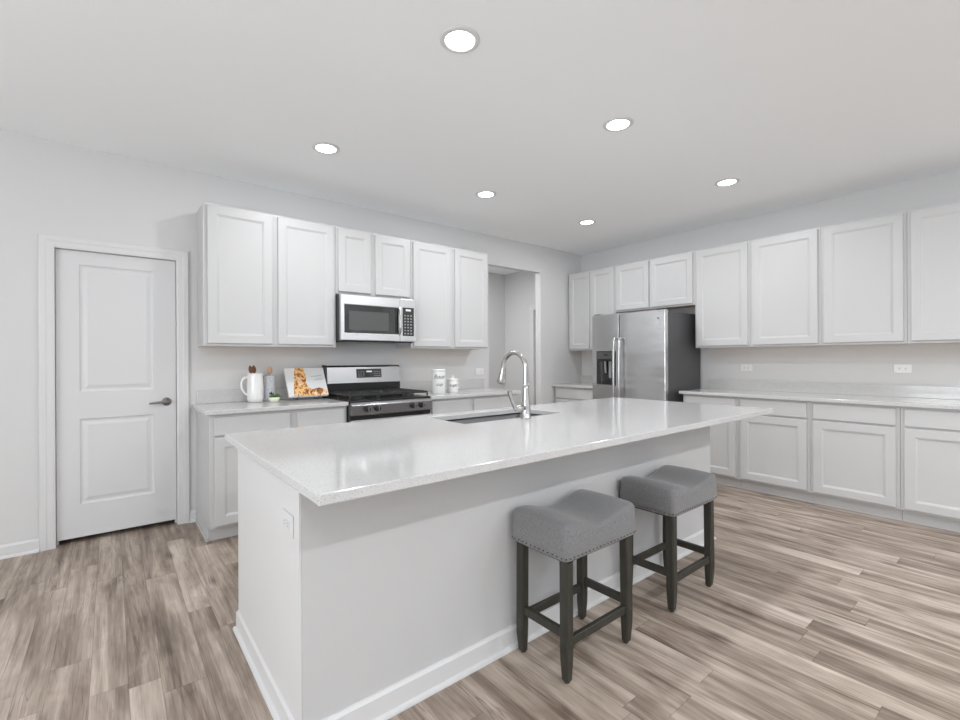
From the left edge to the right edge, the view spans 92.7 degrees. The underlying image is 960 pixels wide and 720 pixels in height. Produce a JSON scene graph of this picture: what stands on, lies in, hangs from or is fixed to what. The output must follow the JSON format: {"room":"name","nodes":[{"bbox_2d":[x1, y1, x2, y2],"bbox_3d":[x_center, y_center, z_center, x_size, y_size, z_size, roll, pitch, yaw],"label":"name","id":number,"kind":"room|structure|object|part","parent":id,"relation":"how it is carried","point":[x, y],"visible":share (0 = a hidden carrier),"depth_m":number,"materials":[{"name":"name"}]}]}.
{"room":"kitchen","nodes":[
{"label":"kitchen","id":0,"kind":"room"},
{"bbox_2d":[0,129,581,544],"bbox_3d":[-1.964,-0.103,3.865,9.280,2.740,0.092,0,0,-39],"label":"wall","id":1,"kind":"structure","parent":0,"point":[50,187],"depth_m":3.46,"materials":[{"name":"paint"}]},
{"bbox_2d":[0,538,38,559],"bbox_3d":[-4.222,1.236,1.968,3.372,0.085,0.026,0,0,-39],"label":"baseboard","id":2,"kind":"structure","parent":1,"relation":"attached to","point":[26,547],"depth_m":2.96,"materials":[{"name":"paint"}]},
{"bbox_2d":[38,233,189,551],"bbox_3d":[-2.615,0.219,3.328,0.844,2.102,0.112,0,0,-39],"label":"door frame","id":3,"kind":"structure","parent":1,"relation":"attached to","point":[47,243],"depth_m":3.09,"materials":[{"name":"paint"}]},
{"bbox_2d":[55,248,176,540],"bbox_3d":[-2.598,0.242,3.307,0.680,1.984,0.091,0,0,-39],"label":"door","id":4,"kind":"structure","parent":1,"relation":"in","point":[116,314],"depth_m":3.30,"materials":[{"name":"paint"}]},
{"bbox_3d":[-2.401,0.326,3.423,0.113,0.025,0.025,0,0,-39],"label":"handle","id":5,"kind":"part","parent":4,"relation":"part of","materials":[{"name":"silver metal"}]},
{"bbox_2d":[190,510,196,522],"bbox_3d":[-2.232,1.226,3.569,0.045,0.085,0.026,0,0,-39],"label":"baseboard","id":6,"kind":"structure","parent":1,"relation":"attached to","point":[193,514],"depth_m":3.57,"materials":[{"name":"paint"}]},
{"bbox_2d":[197,387,320,403],"bbox_3d":[-1.836,0.300,3.894,0.973,0.102,0.019,0,0,-39],"label":"backsplash","id":7,"kind":"structure","parent":1,"relation":"attached to","point":[236,395],"depth_m":3.71,"materials":[{"name":"white stone"}]},
{"bbox_2d":[197,202,335,347],"bbox_3d":[-1.732,-0.628,3.788,0.997,1.058,0.320,0,0,-39],"label":"upper cabinet","id":8,"kind":"object","parent":1,"relation":"attached to","point":[264,279],"visible":1,"depth_m":3.61,"materials":[{"name":"paint"}]},
{"bbox_3d":[-1.832,-0.628,3.516,0.450,1.020,0.020,0,0,-39],"label":"door","id":9,"kind":"part","parent":8,"relation":"part of","materials":[{"name":"paint"}]},
{"bbox_3d":[-1.445,-0.630,3.828,0.459,1.020,0.020,0,0,-39],"label":"door","id":10,"kind":"part","parent":8,"relation":"part of","materials":[{"name":"paint"}]},
{"bbox_2d":[335,226,410,299],"bbox_3d":[-1.053,-0.866,4.336,0.748,0.588,0.320,0,0,-39],"label":"upper cabinet","id":11,"kind":"object","parent":1,"relation":"attached to","point":[366,263],"visible":0.73,"depth_m":4.21,"materials":[{"name":"paint"}]},
{"bbox_3d":[-1.117,-0.867,4.093,0.306,0.550,0.020,0,0,-39],"label":"door","id":12,"kind":"part","parent":11,"relation":"part of","materials":[{"name":"paint"}]},
{"bbox_2d":[336,293,415,343],"bbox_3d":[-1.011,-0.355,4.287,0.742,0.419,0.442,0,0,-39],"label":"microwave","id":13,"kind":"object","parent":11,"relation":"attached to","point":[360,319],"visible":0.98,"depth_m":4.12,"materials":[{"name":"silver metal"}]},
{"bbox_3d":[-0.739,-0.354,4.255,0.021,0.268,0.051,0,0,-39],"label":"handle","id":14,"kind":"part","parent":13,"relation":"part of","materials":[{"name":"silver metal"}]},
{"bbox_3d":[-0.822,-0.869,4.330,0.360,0.550,0.020,0,0,-39],"label":"door","id":15,"kind":"part","parent":11,"relation":"part of","materials":[{"name":"paint"}]},
{"bbox_2d":[396,240,487,349],"bbox_3d":[-0.379,-0.635,4.878,0.975,1.058,0.320,0,0,-39],"label":"upper cabinet","id":16,"kind":"object","parent":1,"relation":"attached to","point":[449,285],"visible":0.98,"depth_m":4.72,"materials":[{"name":"paint"}]},
{"bbox_3d":[-0.474,-0.635,4.609,0.447,1.020,0.020,0,0,-39],"label":"door","id":17,"kind":"part","parent":16,"relation":"part of","materials":[{"name":"paint"}]},
{"bbox_3d":[-0.091,-0.637,4.917,0.436,1.020,0.020,0,0,-39],"label":"door","id":18,"kind":"part","parent":16,"relation":"part of","materials":[{"name":"paint"}]},
{"bbox_2d":[400,379,483,390],"bbox_3d":[-0.396,0.293,5.053,1.141,0.102,0.019,0,0,-39],"label":"backsplash","id":19,"kind":"structure","parent":1,"relation":"attached to","point":[464,384],"depth_m":5.00,"materials":[{"name":"white stone"}]},
{"bbox_2d":[476,368,483,374],"bbox_3d":[0.001,0.147,5.380,0.115,0.072,0.009,0,0,-39],"label":"wall outlet","id":20,"kind":"object","parent":1,"relation":"attached to","point":[480,371],"visible":1,"depth_m":5.38,"materials":[{"name":"white plastic"}]},
{"bbox_2d":[0,0,959,274],"bbox_3d":[-0.352,-1.531,1.869,9.600,0.100,9.250,0,0,-39],"label":"ceiling","id":21,"kind":"structure","parent":0,"point":[801,102],"depth_m":2.61,"materials":[{"name":"paint"}]},
{"bbox_2d":[312,142,339,153],"bbox_3d":[-1.077,-1.473,3.207,0.188,0.008,0.188,0,0,-39],"label":"recessed light","id":22,"kind":"object","parent":21,"relation":"in","point":[321,147],"visible":1,"depth_m":3.19,"materials":[{"name":"white"}]},
{"bbox_2d":[316,144,335,152],"bbox_3d":[-1.077,-1.475,3.207,0.136,0.004,0.136,0,0,-33],"label":"diffuser","id":23,"kind":"object","parent":22,"relation":"attached to","point":[321,148],"depth_m":3.21,"materials":[{"name":"white plastic"}]},
{"bbox_2d":[440,25,479,53],"bbox_3d":[-0.092,-1.478,2.128,0.188,0.008,0.188,0,0,-39],"label":"recessed light","id":24,"kind":"object","parent":21,"relation":"in","point":[459,39],"visible":1,"depth_m":2.12,"materials":[{"name":"paint"}]},
{"bbox_2d":[445,31,474,50],"bbox_3d":[-0.092,-1.479,2.128,0.136,0.004,0.136,0,0,-44],"label":"diffuser","id":25,"kind":"object","parent":24,"relation":"attached to","point":[454,40],"depth_m":2.13,"materials":[{"name":"white plastic"}]},
{"bbox_2d":[476,190,495,197],"bbox_3d":[0.056,-1.479,4.117,0.188,0.008,0.188,0,0,-39],"label":"recessed light","id":26,"kind":"object","parent":21,"relation":"in","point":[484,193],"visible":1,"depth_m":4.11,"materials":[{"name":"white"}]},
{"bbox_2d":[478,192,493,196],"bbox_3d":[0.056,-1.480,4.117,0.136,0.004,0.136,0,0,-44],"label":"diffuser","id":27,"kind":"object","parent":26,"relation":"attached to","point":[480,194],"depth_m":4.12,"materials":[{"name":"white plastic"}]},
{"bbox_2d":[578,219,595,224],"bbox_3d":[1.165,-1.484,4.978,0.188,0.008,0.188,0,0,-39],"label":"recessed light","id":28,"kind":"object","parent":21,"relation":"in","point":[588,221],"visible":1,"depth_m":4.97,"materials":[{"name":"white"}]},
{"bbox_2d":[581,221,592,223],"bbox_3d":[1.165,-1.486,4.978,0.136,0.004,0.136,0,0,-44],"label":"diffuser","id":29,"kind":"object","parent":28,"relation":"attached to","point":[582,222],"depth_m":4.98,"materials":[{"name":"white plastic"}]},
{"bbox_2d":[603,116,633,131],"bbox_3d":[0.875,-1.483,2.899,0.188,0.008,0.188,0,0,-39],"label":"recessed light","id":30,"kind":"object","parent":21,"relation":"in","point":[620,123],"visible":1,"depth_m":2.88,"materials":[{"name":"white"}]},
{"bbox_2d":[607,119,628,129],"bbox_3d":[0.875,-1.484,2.899,0.136,0.004,0.136,0,0,-33],"label":"diffuser","id":31,"kind":"object","parent":30,"relation":"attached to","point":[612,124],"depth_m":2.90,"materials":[{"name":"white plastic"}]},
{"bbox_2d":[715,178,739,186],"bbox_3d":[2.086,-1.488,3.864,0.188,0.008,0.188,0,0,-39],"label":"recessed light","id":32,"kind":"object","parent":21,"relation":"in","point":[728,181],"visible":1,"depth_m":3.86,"materials":[{"name":"white"}]},
{"bbox_2d":[718,180,735,185],"bbox_3d":[2.086,-1.490,3.864,0.136,0.004,0.136,0,0,-44],"label":"diffuser","id":33,"kind":"object","parent":32,"relation":"attached to","point":[721,182],"depth_m":3.86,"materials":[{"name":"white plastic"}]},
{"bbox_2d":[0,483,959,719],"bbox_3d":[-0.338,1.289,1.869,9.600,0.060,9.250,0,0,-39],"label":"floor","id":34,"kind":"structure","parent":0,"point":[810,611],"depth_m":2.07,"materials":[{"name":"wood"}]},
{"bbox_2d":[195,406,346,541],"bbox_3d":[-1.652,0.823,3.655,0.989,0.884,0.620,0,0,-39],"label":"base cabinet","id":35,"kind":"object","parent":34,"relation":"on","point":[217,459],"visible":0.35,"depth_m":3.23,"materials":[{"name":"paint"}]},
{"bbox_3d":[-1.622,0.847,3.294,0.500,0.604,0.020,0,0,-39],"label":"door","id":36,"kind":"part","parent":35,"relation":"part of","materials":[{"name":"paint"}]},
{"bbox_3d":[-1.624,0.466,3.294,0.500,0.125,0.020,0,0,-39],"label":"drawer","id":37,"kind":"part","parent":35,"relation":"part of","materials":[{"name":"paint"}]},
{"bbox_2d":[192,387,347,415],"bbox_3d":[-1.655,0.315,3.642,1.008,0.132,0.639,0,0,-39],"label":"countertop","id":38,"kind":"structure","parent":35,"relation":"on","point":[211,402],"depth_m":3.61,"materials":[{"name":"white stone"}]},
{"bbox_2d":[240,373,263,402],"bbox_3d":[-1.850,0.234,3.734,0.163,0.235,0.126,0,0,-14],"label":"pitcher","id":39,"kind":"object","parent":38,"relation":"on","point":[255,386],"visible":1,"depth_m":3.69,"materials":[{"name":"white ceramic"}]},
{"bbox_3d":[-1.893,0.218,3.683,0.018,0.161,0.061,0,0,41],"label":"handle","id":40,"kind":"part","parent":39,"relation":"part of","materials":[{"name":"white ceramic"}]},
{"bbox_2d":[263,375,274,400],"bbox_3d":[-1.772,0.244,3.849,0.102,0.211,0.103,0,0,-39],"label":"utensil canister","id":41,"kind":"object","parent":38,"relation":"on","point":[268,381],"visible":0.73,"depth_m":3.81,"materials":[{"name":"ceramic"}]},
{"bbox_2d":[267,366,272,375],"bbox_3d":[-1.766,0.200,3.855,0.044,0.278,0.012,0,0,-39],"label":"wooden spoon","id":42,"kind":"object","parent":41,"relation":"in","point":[269,369],"visible":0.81,"depth_m":3.85,"materials":[{"name":"brown wood"}]},
{"bbox_2d":[268,393,281,401],"bbox_3d":[-1.667,0.314,3.726,0.098,0.072,0.092,0,0,6],"label":"planter","id":43,"kind":"object","parent":38,"relation":"on","point":[273,398],"visible":1,"depth_m":3.70,"materials":[{"name":"ceramic"}]},
{"bbox_2d":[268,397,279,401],"bbox_3d":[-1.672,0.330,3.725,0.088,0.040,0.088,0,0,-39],"label":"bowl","id":44,"kind":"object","parent":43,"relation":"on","point":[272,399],"depth_m":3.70,"materials":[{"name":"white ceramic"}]},
{"bbox_3d":[-1.498,0.265,3.972,0.185,0.168,0.156,0,0,-39],"label":"book stand","id":45,"kind":"object","parent":38,"relation":"on","visible":0},
{"bbox_2d":[284,368,328,397],"bbox_3d":[-1.508,0.203,3.983,0.335,0.246,0.160,0,0,-39],"label":"cookbook","id":46,"kind":"object","parent":45,"relation":"on","point":[305,382],"visible":1,"depth_m":3.97,"materials":[{"name":"paper"}]},
{"bbox_2d":[294,368,326,395],"bbox_3d":[-1.486,0.196,3.988,0.290,0.270,0.002,0,-31,-39],"label":"photograph","id":47,"kind":"object","parent":46,"relation":"attached to","point":[301,388],"depth_m":3.95},
{"bbox_3d":[-1.243,0.464,3.601,0.372,0.125,0.020,0,0,-39],"label":"drawer","id":48,"kind":"part","parent":35,"relation":"part of","materials":[{"name":"paint"}]},
{"bbox_2d":[322,365,431,422],"bbox_3d":[-0.924,0.658,4.171,0.772,1.208,0.723,0,0,-39],"label":"gas range","id":49,"kind":"object","parent":34,"relation":"on","point":[371,392],"visible":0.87,"depth_m":4.16,"materials":[{"name":"silver metal"}]},
{"bbox_3d":[-1.048,0.331,3.939,0.130,0.020,0.130,0,0,-39],"label":"burner","id":50,"kind":"part","parent":49,"relation":"part of","materials":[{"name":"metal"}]},
{"bbox_3d":[-1.119,0.143,4.419,0.746,0.170,0.096,0,0,-39],"label":"backguard panel","id":51,"kind":"part","parent":49,"relation":"part of","materials":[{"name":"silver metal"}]},
{"bbox_2d":[324,394,429,402],"bbox_3d":[-0.934,0.348,4.181,0.772,0.016,0.585,0,0,-39],"label":"cooktop","id":52,"kind":"object","parent":49,"relation":"in","point":[393,398],"depth_m":4.03,"materials":[{"name":"black metal"}]},
{"bbox_3d":[-0.750,0.770,3.954,0.760,0.542,0.043,0,0,-39],"label":"oven door","id":53,"kind":"part","parent":49,"relation":"part of","materials":[{"name":"silver metal"}]},
{"bbox_3d":[-0.750,0.409,3.952,0.766,0.104,0.052,0,0,-39],"label":"control panel","id":54,"kind":"part","parent":49,"relation":"part of","materials":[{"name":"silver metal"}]},
{"bbox_2d":[429,394,515,414],"bbox_3d":[-0.217,0.816,4.809,1.109,0.884,0.620,0,0,-39],"label":"base cabinet","id":55,"kind":"object","parent":34,"relation":"on","point":[451,405],"visible":0.12,"depth_m":4.51,"materials":[{"name":"paint"}]},
{"bbox_3d":[-0.268,0.459,4.385,0.450,0.125,0.020,0,0,-39],"label":"drawer","id":56,"kind":"part","parent":55,"relation":"part of","materials":[{"name":"paint"}]},
{"bbox_2d":[400,379,520,399],"bbox_3d":[-0.202,0.307,4.811,1.141,0.132,0.639,0,0,-39],"label":"countertop","id":57,"kind":"structure","parent":55,"relation":"on","point":[467,388],"depth_m":4.83,"materials":[{"name":"white stone"}]},
{"bbox_2d":[432,369,445,393],"bbox_3d":[-0.409,0.222,4.575,0.140,0.244,0.140,0,0,-39],"label":"canister","id":58,"kind":"object","parent":57,"relation":"on","point":[438,375],"visible":1,"depth_m":4.52,"materials":[{"name":"white ceramic"}]},
{"bbox_2d":[447,376,459,392],"bbox_3d":[-0.276,0.257,4.720,0.113,0.173,0.127,0,0,9],"label":"canister","id":59,"kind":"object","parent":57,"relation":"on","point":[453,384],"visible":1,"depth_m":4.67,"materials":[{"name":"white ceramic"}]},
{"bbox_2d":[448,380,457,392],"bbox_3d":[-0.277,0.281,4.713,0.110,0.125,0.110,0,0,-39],"label":"jar","id":60,"kind":"object","parent":59,"relation":"on","point":[452,384],"depth_m":4.67,"materials":[{"name":"white ceramic"}]},
{"bbox_3d":[0.161,0.457,4.731,0.568,0.125,0.020,0,0,-39],"label":"drawer","id":61,"kind":"part","parent":55,"relation":"part of","materials":[{"name":"paint"}]},
{"bbox_2d":[233,426,715,719],"bbox_3d":[0.249,0.814,2.648,2.827,0.884,0.966,0,0,-39],"label":"kitchen island","id":62,"kind":"object","parent":34,"relation":"on","point":[377,605],"visible":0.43,"depth_m":1.75,"materials":[{"name":"paint"}]},
{"bbox_3d":[-0.842,0.819,1.786,0.006,0.884,0.890,0,0,-39],"label":"panel","id":63,"kind":"part","parent":62,"relation":"part of","materials":[{"name":"paint"}]},
{"bbox_2d":[282,508,293,538],"bbox_3d":[-0.638,0.545,1.518,0.009,0.072,0.115,0,0,-39],"label":"wall outlet","id":64,"kind":"object","parent":62,"relation":"attached to","point":[287,519],"visible":1,"depth_m":1.50,"materials":[{"name":"plastic"}]},
{"bbox_3d":[0.243,1.209,2.657,2.827,0.095,0.942,0,0,-39],"label":"moulding","id":65,"kind":"part","parent":62,"relation":"part of","materials":[{"name":"paint"}]},
{"bbox_2d":[225,397,772,505],"bbox_3d":[0.391,0.356,2.596,3.045,0.030,1.235,0,0,-39],"label":"island countertop","id":66,"kind":"structure","parent":62,"relation":"on","point":[327,464],"depth_m":1.94,"materials":[{"name":"white stone"}]},
{"bbox_2d":[445,412,539,423],"bbox_3d":[0.109,0.482,2.799,0.810,0.218,0.405,0,0,-39],"label":"sink","id":67,"kind":"object","parent":66,"relation":"in","point":[512,415],"visible":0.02,"depth_m":3.00,"materials":[{"name":"silver metal"}]},
{"bbox_2d":[497,350,530,418],"bbox_3d":[0.155,0.144,2.667,0.175,0.394,0.267,0,0,-39],"label":"kitchen faucet","id":68,"kind":"object","parent":66,"relation":"on","point":[524,408],"visible":1,"depth_m":2.61,"materials":[{"name":"silver metal"}]},
{"bbox_3d":[0.186,0.233,2.557,0.086,0.124,0.028,0,0,-42],"label":"lever handle","id":69,"kind":"part","parent":68,"relation":"part of","materials":[{"name":"silver metal"}]},
{"bbox_3d":[0.203,0.049,2.697,0.028,0.204,0.220,0,0,-39],"label":"spout","id":70,"kind":"part","parent":68,"relation":"part of","materials":[{"name":"silver metal"}]},
{"bbox_2d":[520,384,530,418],"bbox_3d":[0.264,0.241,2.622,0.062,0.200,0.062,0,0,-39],"label":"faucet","id":71,"kind":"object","parent":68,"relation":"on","point":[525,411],"depth_m":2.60,"materials":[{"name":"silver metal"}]},
{"bbox_2d":[512,489,635,683],"bbox_3d":[0.416,0.942,2.000,0.481,0.627,0.315,0,0,-39],"label":"bar stool","id":72,"kind":"object","parent":34,"relation":"on","point":[585,522],"visible":1,"depth_m":1.93,"materials":[{"name":"grey fabric"}]},
{"bbox_3d":[0.184,1.018,1.970,0.044,0.464,0.044,0,0,-39],"label":"leg","id":73,"kind":"part","parent":72,"relation":"part of","materials":[{"name":"brown wood"}]},
{"bbox_3d":[0.337,1.018,1.780,0.044,0.464,0.044,0,0,-39],"label":"leg","id":74,"kind":"part","parent":72,"relation":"part of","materials":[{"name":"brown wood"}]},
{"bbox_3d":[0.415,0.702,2.000,0.474,0.147,0.309,0,0,-39],"label":"seat","id":75,"kind":"part","parent":72,"relation":"part of","materials":[{"name":"grey fabric"}]},
{"bbox_3d":[0.415,0.763,2.000,0.481,0.008,0.315,0,0,-39],"label":"nailhead trim","id":76,"kind":"part","parent":72,"relation":"part of","materials":[{"name":"grey metal"}]},
{"bbox_3d":[0.495,1.017,2.220,0.044,0.464,0.044,0,0,-39],"label":"leg","id":77,"kind":"part","parent":72,"relation":"part of","materials":[{"name":"brown wood"}]},
{"bbox_3d":[0.648,1.016,2.030,0.044,0.464,0.044,0,0,-39],"label":"leg","id":78,"kind":"part","parent":72,"relation":"part of","materials":[{"name":"brown wood"}]},
{"bbox_2d":[555,387,592,402],"bbox_3d":[1.473,0.808,6.058,0.620,0.884,0.733,0,0,-39],"label":"base cabinet","id":79,"kind":"object","parent":34,"relation":"on","point":[562,394],"visible":0.17,"depth_m":5.92,"materials":[{"name":"paint"}]},
{"bbox_3d":[1.240,0.832,5.870,0.020,0.604,0.685,0,0,-39],"label":"door","id":80,"kind":"part","parent":79,"relation":"part of","materials":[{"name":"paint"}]},
{"bbox_2d":[552,375,592,388],"bbox_3d":[1.455,0.299,6.062,0.639,0.132,0.766,0,0,-39],"label":"countertop","id":81,"kind":"structure","parent":79,"relation":"on","point":[586,380],"depth_m":6.09,"materials":[{"name":"white stone"}]},
{"bbox_2d":[592,308,699,401],"bbox_3d":[1.898,0.362,5.302,0.844,1.772,0.921,0,0,-39],"label":"refrigerator","id":82,"kind":"object","parent":34,"relation":"on","point":[650,354],"visible":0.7,"depth_m":5.00,"materials":[{"name":"silver metal"}]},
{"bbox_3d":[1.476,0.338,5.321,0.062,1.705,0.363,0,0,-39],"label":"freezer door","id":83,"kind":"part","parent":82,"relation":"part of","materials":[{"name":"silver metal"}]},
{"bbox_3d":[1.519,0.237,5.161,0.076,0.971,0.027,0,0,-39],"label":"handle","id":84,"kind":"part","parent":82,"relation":"part of","materials":[{"name":"silver metal"}]},
{"bbox_3d":[1.563,0.237,5.106,0.076,0.971,0.027,0,0,-39],"label":"handle","id":85,"kind":"part","parent":82,"relation":"part of","materials":[{"name":"silver metal"}]},
{"bbox_3d":[1.766,0.336,4.956,0.068,1.705,0.548,0,0,-39],"label":"door","id":86,"kind":"part","parent":82,"relation":"part of","materials":[{"name":"silver metal"}]},
{"bbox_2d":[620,465,716,611],"bbox_3d":[1.031,0.939,2.495,0.481,0.627,0.315,0,0,-39],"label":"bar stool","id":87,"kind":"object","parent":34,"relation":"on","point":[670,491],"visible":0.94,"depth_m":2.39,"materials":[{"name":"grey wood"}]},
{"bbox_3d":[0.799,1.016,2.465,0.044,0.464,0.044,0,0,-39],"label":"leg","id":88,"kind":"part","parent":87,"relation":"part of","materials":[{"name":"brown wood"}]},
{"bbox_3d":[1.111,1.014,2.716,0.044,0.464,0.044,0,0,-39],"label":"leg","id":89,"kind":"part","parent":87,"relation":"part of","materials":[{"name":"brown wood"}]},
{"bbox_3d":[1.030,0.699,2.495,0.474,0.147,0.309,0,0,-39],"label":"seat","id":90,"kind":"part","parent":87,"relation":"part of","materials":[{"name":"grey fabric"}]},
{"bbox_3d":[0.952,1.015,2.275,0.044,0.464,0.044,0,0,-39],"label":"leg","id":91,"kind":"part","parent":87,"relation":"part of","materials":[{"name":"brown wood"}]},
{"bbox_3d":[1.030,0.760,2.495,0.481,0.008,0.315,0,0,-39],"label":"nailhead trim","id":92,"kind":"part","parent":87,"relation":"part of","materials":[{"name":"grey metal"}]},
{"bbox_3d":[1.264,1.013,2.526,0.044,0.464,0.044,0,0,-39],"label":"leg","id":93,"kind":"part","parent":87,"relation":"part of","materials":[{"name":"brown wood"}]},
{"bbox_2d":[683,394,741,487],"bbox_3d":[2.522,0.803,4.755,0.620,0.884,0.538,0,0,-39],"label":"base cabinet","id":94,"kind":"object","parent":34,"relation":"on","point":[724,437],"visible":0.39,"depth_m":4.46,"materials":[{"name":"paint"}]},
{"bbox_3d":[2.287,0.447,4.566,0.020,0.125,0.493,0,0,-39],"label":"drawer","id":95,"kind":"part","parent":94,"relation":"part of","materials":[{"name":"paint"}]},
{"bbox_3d":[2.289,0.827,4.566,0.020,0.604,0.493,0,0,-39],"label":"door","id":96,"kind":"part","parent":94,"relation":"part of","materials":[{"name":"paint"}]},
{"bbox_2d":[739,397,812,502],"bbox_3d":[2.871,0.801,4.321,0.620,0.884,0.572,0,0,-39],"label":"base cabinet","id":97,"kind":"object","parent":34,"relation":"on","point":[774,448],"visible":0.79,"depth_m":4.10,"materials":[{"name":"paint"}]},
{"bbox_3d":[2.636,0.445,4.133,0.020,0.125,0.529,0,0,-39],"label":"drawer","id":98,"kind":"part","parent":97,"relation":"part of","materials":[{"name":"paint"}]},
{"bbox_3d":[2.638,0.826,4.133,0.020,0.604,0.529,0,0,-39],"label":"door","id":99,"kind":"part","parent":97,"relation":"part of","materials":[{"name":"paint"}]},
{"bbox_2d":[810,401,902,520],"bbox_3d":[3.231,0.799,3.874,0.620,0.884,0.572,0,0,-39],"label":"base cabinet","id":100,"kind":"object","parent":34,"relation":"on","point":[855,450],"visible":0.87,"depth_m":3.67,"materials":[{"name":"paint"}]},
{"bbox_3d":[2.995,0.443,3.686,0.020,0.125,0.528,0,0,-39],"label":"drawer","id":101,"kind":"part","parent":100,"relation":"part of","materials":[{"name":"paint"}]},
{"bbox_3d":[2.997,0.824,3.686,0.020,0.604,0.528,0,0,-39],"label":"door","id":102,"kind":"part","parent":100,"relation":"part of","materials":[{"name":"paint"}]},
{"bbox_2d":[900,407,959,532],"bbox_3d":[3.590,0.798,3.427,0.620,0.884,0.570,0,0,-39],"label":"base cabinet","id":103,"kind":"object","parent":34,"relation":"on","point":[929,437],"visible":0.94,"depth_m":3.33,"materials":[{"name":"paint"}]},
{"bbox_2d":[679,379,959,409],"bbox_3d":[3.050,0.292,4.080,0.639,0.132,2.313,0,0,-39],"label":"countertop","id":104,"kind":"structure","parent":103,"relation":"on","point":[937,397],"depth_m":4.08,"materials":[{"name":"white stone"}]},
{"bbox_3d":[3.355,0.442,3.239,0.020,0.125,0.525,0,0,-39],"label":"drawer","id":105,"kind":"part","parent":103,"relation":"part of","materials":[{"name":"paint"}]},
{"bbox_3d":[3.357,0.822,3.239,0.020,0.604,0.525,0,0,-39],"label":"door","id":106,"kind":"part","parent":103,"relation":"part of","materials":[{"name":"paint"}]},
{"bbox_2d":[488,272,504,388],"bbox_3d":[-0.815,-0.108,7.144,3.380,2.740,0.120,0,0,-39],"label":"wall","id":107,"kind":"structure","parent":0,"point":[496,282],"depth_m":7.96,"materials":[{"name":"paint"}]},
{"bbox_2d":[505,271,535,404],"bbox_3d":[1.034,-0.118,7.445,0.120,2.740,1.728,0,0,-39],"label":"wall","id":108,"kind":"structure","parent":0,"point":[519,286],"depth_m":7.81,"materials":[{"name":"paint"}]},
{"bbox_2d":[530,305,535,404],"bbox_3d":[1.124,0.181,7.225,0.019,2.141,0.925,0,0,-39],"label":"door frame","id":109,"kind":"structure","parent":108,"relation":"attached to","point":[532,307],"depth_m":7.54,"materials":[{"name":"paint"}]},
{"bbox_2d":[581,170,959,388],"bbox_3d":[3.702,-0.131,3.873,0.120,2.740,7.000,0,0,-39],"label":"wall","id":110,"kind":"structure","parent":0,"point":[933,364],"depth_m":4.36,"materials":[{"name":"paint"}]},
{"bbox_2d":[581,375,592,382],"bbox_3d":[1.697,0.283,6.256,0.019,0.102,0.766,0,0,-39],"label":"backsplash","id":111,"kind":"structure","parent":110,"relation":"attached to","point":[584,378],"depth_m":6.47,"materials":[{"name":"white stone"}]},
{"bbox_2d":[569,266,616,350],"bbox_3d":[1.583,-0.644,6.152,0.320,1.058,0.754,0,0,-39],"label":"upper cabinet","id":112,"kind":"object","parent":110,"relation":"attached to","point":[592,292],"visible":0.59,"depth_m":6.08,"materials":[{"name":"paint"}]},
{"bbox_3d":[1.349,-0.644,6.205,0.020,1.020,0.334,0,0,-39],"label":"door","id":113,"kind":"part","parent":112,"relation":"part of","materials":[{"name":"paint"}]},
{"bbox_3d":[1.582,-0.645,5.914,0.020,1.020,0.353,0,0,-39],"label":"door","id":114,"kind":"part","parent":112,"relation":"part of","materials":[{"name":"paint"}]},
{"bbox_2d":[616,251,694,312],"bbox_3d":[2.135,-0.882,5.464,0.320,0.588,1.007,0,0,-39],"label":"upper cabinet","id":115,"kind":"object","parent":110,"relation":"attached to","point":[667,282],"visible":0.8,"depth_m":5.33,"materials":[{"name":"paint"}]},
{"bbox_3d":[1.854,-0.882,5.575,0.020,0.550,0.443,0,0,-39],"label":"door","id":116,"kind":"part","parent":115,"relation":"part of","materials":[{"name":"paint"}]},
{"bbox_3d":[2.164,-0.883,5.189,0.020,0.550,0.500,0,0,-39],"label":"door","id":117,"kind":"part","parent":115,"relation":"part of","materials":[{"name":"paint"}]},
{"bbox_2d":[695,241,750,347],"bbox_3d":[2.626,-0.649,4.856,0.320,1.058,0.550,0,0,-39],"label":"upper cabinet","id":118,"kind":"object","parent":110,"relation":"attached to","point":[722,273],"visible":0.88,"depth_m":4.74,"materials":[{"name":"paint"}]},
{"bbox_2d":[741,364,752,370],"bbox_3d":[2.829,0.095,4.857,0.009,0.072,0.115,0,0,-39],"label":"wall outlet","id":119,"kind":"object","parent":110,"relation":"attached to","point":[744,367],"visible":1,"depth_m":4.86,"materials":[{"name":"white plastic"}]},
{"bbox_2d":[750,227,825,346],"bbox_3d":[2.981,-0.651,4.415,0.320,1.058,0.579,0,0,-39],"label":"upper cabinet","id":120,"kind":"object","parent":110,"relation":"attached to","point":[785,269],"visible":0.87,"depth_m":4.30,"materials":[{"name":"paint"}]},
{"bbox_2d":[708,379,959,399],"bbox_3d":[3.297,0.275,4.267,0.019,0.102,2.295,0,0,-39],"label":"backsplash","id":121,"kind":"structure","parent":110,"relation":"attached to","point":[911,391],"depth_m":4.20,"materials":[{"name":"white stone"}]},
{"bbox_2d":[821,211,908,345],"bbox_3d":[3.342,-0.653,3.966,0.320,1.058,0.568,0,0,-39],"label":"upper cabinet","id":122,"kind":"object","parent":110,"relation":"attached to","point":[864,261],"visible":0.87,"depth_m":3.85,"materials":[{"name":"paint"}]},
{"bbox_2d":[894,364,911,372],"bbox_3d":[3.600,0.083,3.899,0.009,0.072,0.115,0,0,-39],"label":"wall outlet","id":123,"kind":"object","parent":110,"relation":"attached to","point":[898,368],"visible":1,"depth_m":3.90,"materials":[{"name":"white plastic"}]},
{"bbox_2d":[907,201,959,343],"bbox_3d":[3.700,-0.655,3.521,0.320,1.058,0.570,0,0,-39],"label":"upper cabinet","id":124,"kind":"object","parent":110,"relation":"attached to","point":[933,232],"visible":1,"depth_m":3.53,"materials":[{"name":"paint"}]}
]}

